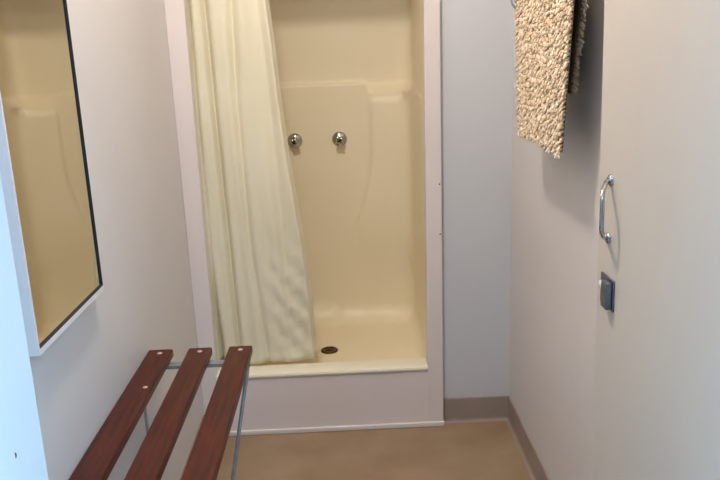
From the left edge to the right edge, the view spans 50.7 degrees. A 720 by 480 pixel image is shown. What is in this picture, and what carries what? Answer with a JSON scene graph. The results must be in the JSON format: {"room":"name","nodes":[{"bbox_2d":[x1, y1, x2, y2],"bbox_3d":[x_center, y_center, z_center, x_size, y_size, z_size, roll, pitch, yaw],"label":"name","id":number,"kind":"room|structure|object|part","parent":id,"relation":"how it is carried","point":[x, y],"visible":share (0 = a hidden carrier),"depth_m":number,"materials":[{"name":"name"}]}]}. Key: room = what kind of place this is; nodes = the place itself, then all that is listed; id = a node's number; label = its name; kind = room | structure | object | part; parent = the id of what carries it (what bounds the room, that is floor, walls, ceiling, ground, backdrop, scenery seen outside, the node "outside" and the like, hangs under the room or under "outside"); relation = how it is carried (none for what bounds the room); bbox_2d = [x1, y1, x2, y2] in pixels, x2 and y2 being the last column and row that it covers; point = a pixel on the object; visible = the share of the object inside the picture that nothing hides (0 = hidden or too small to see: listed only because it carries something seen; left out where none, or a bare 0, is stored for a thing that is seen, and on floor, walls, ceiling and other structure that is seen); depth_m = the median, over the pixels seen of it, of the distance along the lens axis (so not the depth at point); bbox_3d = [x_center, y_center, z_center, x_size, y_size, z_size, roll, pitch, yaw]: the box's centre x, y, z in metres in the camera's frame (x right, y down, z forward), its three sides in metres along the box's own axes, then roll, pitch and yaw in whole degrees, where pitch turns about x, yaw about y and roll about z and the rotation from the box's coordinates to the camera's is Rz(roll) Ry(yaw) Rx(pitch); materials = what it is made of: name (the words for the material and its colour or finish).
{"room":"shower room","nodes":[
{"label":"shower room","id":0,"kind":"room"},
{"bbox_2d":[29,0,203,479],"bbox_3d":[-0.683,-0.362,2.078,0.100,2.620,3.000,-3,14,-1],"label":"wall","id":1,"kind":"structure","parent":0,"point":[145,303],"depth_m":2.00,"materials":[{"name":"white paint"}]},
{"bbox_2d":[0,0,103,356],"bbox_3d":[-0.607,-0.307,1.420,0.025,0.965,0.385,-3,14,-1],"label":"wall mirror","id":2,"kind":"object","parent":1,"relation":"attached to","point":[44,166],"visible":0.94,"depth_m":1.43,"materials":[{"name":"white mirror"}]},
{"bbox_2d":[179,415,203,479],"bbox_3d":[-0.568,0.945,2.043,0.016,0.100,1.820,-3,14,-1],"label":"baseboard","id":3,"kind":"structure","parent":1,"relation":"attached to","point":[203,415],"depth_m":2.67,"materials":[{"name":"beige plastic"}]},
{"bbox_2d":[216,421,531,479],"bbox_3d":[-0.148,0.914,2.419,2.100,0.060,3.000,-3,14,-1],"label":"floor","id":4,"kind":"structure","parent":0,"point":[475,450],"depth_m":2.77,"materials":[{"name":"plastic"}]},
{"bbox_2d":[69,346,252,479],"bbox_3d":[-0.431,0.742,1.733,0.296,0.629,1.072,-3,14,-1],"label":"slatted bench","id":5,"kind":"object","parent":4,"relation":"on","point":[204,461],"visible":1,"depth_m":1.77,"materials":[{"name":"brown wood"}]},
{"bbox_3d":[-0.357,0.634,2.204,0.122,0.598,0.011,-3,14,-1],"label":"leg","id":6,"kind":"part","parent":5,"relation":"part of","materials":[{"name":"metal"}]},
{"bbox_2d":[164,0,444,435],"bbox_3d":[-0.181,-0.343,3.054,0.933,2.060,0.742,-3,14,-1],"label":"shower cubicle","id":7,"kind":"object","parent":4,"relation":"on","point":[368,71],"visible":0.79,"depth_m":3.29,"materials":[{"name":"beige plastic"}]},
{"bbox_3d":[-0.604,-0.241,2.722,0.068,2.060,0.047,-3,14,-1],"label":"frame post","id":8,"kind":"part","parent":7,"relation":"part of","materials":[{"name":"white paint"}]},
{"bbox_2d":[288,133,301,147],"bbox_3d":[-0.289,-0.435,3.358,0.066,0.066,0.065,-3,14,-1],"label":"tap","id":9,"kind":"object","parent":7,"relation":"attached to","point":[294,140],"visible":1,"depth_m":3.38,"materials":[{"name":"silver metal"}]},
{"bbox_3d":[-0.289,-0.432,3.345,0.046,0.046,0.031,-3,14,-1],"label":"handle","id":10,"kind":"part","parent":9,"relation":"part of","materials":[{"name":"silver metal"}]},
{"bbox_2d":[332,132,346,145],"bbox_3d":[-0.091,-0.444,3.361,0.066,0.066,0.065,-3,14,-1],"label":"tap","id":11,"kind":"object","parent":7,"relation":"attached to","point":[339,138],"visible":1,"depth_m":3.38,"materials":[{"name":"silver metal"}]},
{"bbox_3d":[-0.090,-0.441,3.349,0.041,0.041,0.031,-3,14,-1],"label":"handle","id":12,"kind":"part","parent":11,"relation":"part of","materials":[{"name":"silver metal"}]},
{"bbox_3d":[0.260,-0.279,2.736,0.068,2.060,0.047,-3,14,-1],"label":"frame post","id":13,"kind":"part","parent":7,"relation":"part of","materials":[{"name":"white paint"}]},
{"bbox_3d":[-0.199,-1.149,2.576,0.822,0.048,0.048,-3,14,-1],"label":"curtain rod","id":14,"kind":"object","parent":7,"relation":"attached to","visible":0},
{"bbox_2d":[186,0,316,363],"bbox_3d":[-0.394,-0.338,2.769,0.390,1.689,0.062,-3,14,-1],"label":"shower curtain","id":15,"kind":"object","parent":14,"relation":"hanging from","point":[261,284],"visible":0.93,"depth_m":2.80,"materials":[{"name":"beige fabric"}]},
{"bbox_2d":[440,0,513,420],"bbox_3d":[-0.067,-0.649,3.101,1.188,2.620,0.908,-3,14,-1],"label":"wall","id":16,"kind":"structure","parent":0,"point":[476,36],"depth_m":2.77,"materials":[{"name":"grey paint"}]},
{"bbox_2d":[444,395,508,423],"bbox_3d":[0.458,0.664,2.974,0.258,0.102,0.016,-3,14,-1],"label":"baseboard","id":17,"kind":"structure","parent":16,"relation":"attached to","point":[482,408],"depth_m":2.98,"materials":[{"name":"beige plastic"}]},
{"bbox_2d":[509,0,603,479],"bbox_3d":[0.614,-0.318,1.707,0.100,2.620,2.192,-3,14,-1],"label":"wall","id":18,"kind":"structure","parent":0,"point":[555,203],"depth_m":2.19,"materials":[{"name":"white paint"}]},
{"bbox_2d":[511,0,516,8],"bbox_3d":[0.512,-0.625,1.973,0.080,0.184,0.848,-3,14,-1],"label":"towel rail","id":19,"kind":"object","parent":18,"relation":"attached to","point":[513,2],"visible":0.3,"depth_m":2.34,"materials":[{"name":"silver metal"}]},
{"bbox_2d":[515,0,588,159],"bbox_3d":[0.484,-0.477,1.954,0.083,0.481,0.562,-3,14,-1],"label":"bath mat","id":20,"kind":"object","parent":19,"relation":"hanging from","point":[548,44],"visible":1,"depth_m":1.86,"materials":[{"name":"beige fabric"}]},
{"bbox_2d":[506,396,549,479],"bbox_3d":[0.603,0.888,2.082,0.016,0.100,1.862,-3,14,-1],"label":"baseboard","id":21,"kind":"structure","parent":18,"relation":"attached to","point":[531,459],"depth_m":2.70,"materials":[{"name":"beige plastic"}]},
{"bbox_3d":[-0.003,-0.038,0.712,1.188,2.620,0.138,-3,14,-1],"label":"wall","id":22,"kind":"structure","parent":0,"visible":0},
{"bbox_2d":[0,174,48,479],"bbox_3d":[0.094,0.219,0.781,0.957,2.080,0.160,-3,14,-1],"label":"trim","id":23,"kind":"structure","parent":22,"relation":"attached to","point":[22,455],"depth_m":0.79,"materials":[{"name":"paint"}]},
{"bbox_2d":[592,0,719,479],"bbox_3d":[0.493,0.123,1.171,0.080,2.018,0.826,-3,14,-1],"label":"door","id":24,"kind":"structure","parent":22,"relation":"in","point":[657,396],"depth_m":1.22,"materials":[{"name":"paint"}]},
{"bbox_3d":[0.460,-0.053,1.424,0.017,0.134,0.065,8,18,36],"label":"pull handle","id":25,"kind":"part","parent":24,"relation":"part of","materials":[{"name":"silver metal"}]},
{"bbox_3d":[0.480,0.100,1.473,0.004,0.062,0.070,-3,14,-1],"label":"lock plate","id":26,"kind":"part","parent":24,"relation":"part of","materials":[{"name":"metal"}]}
]}

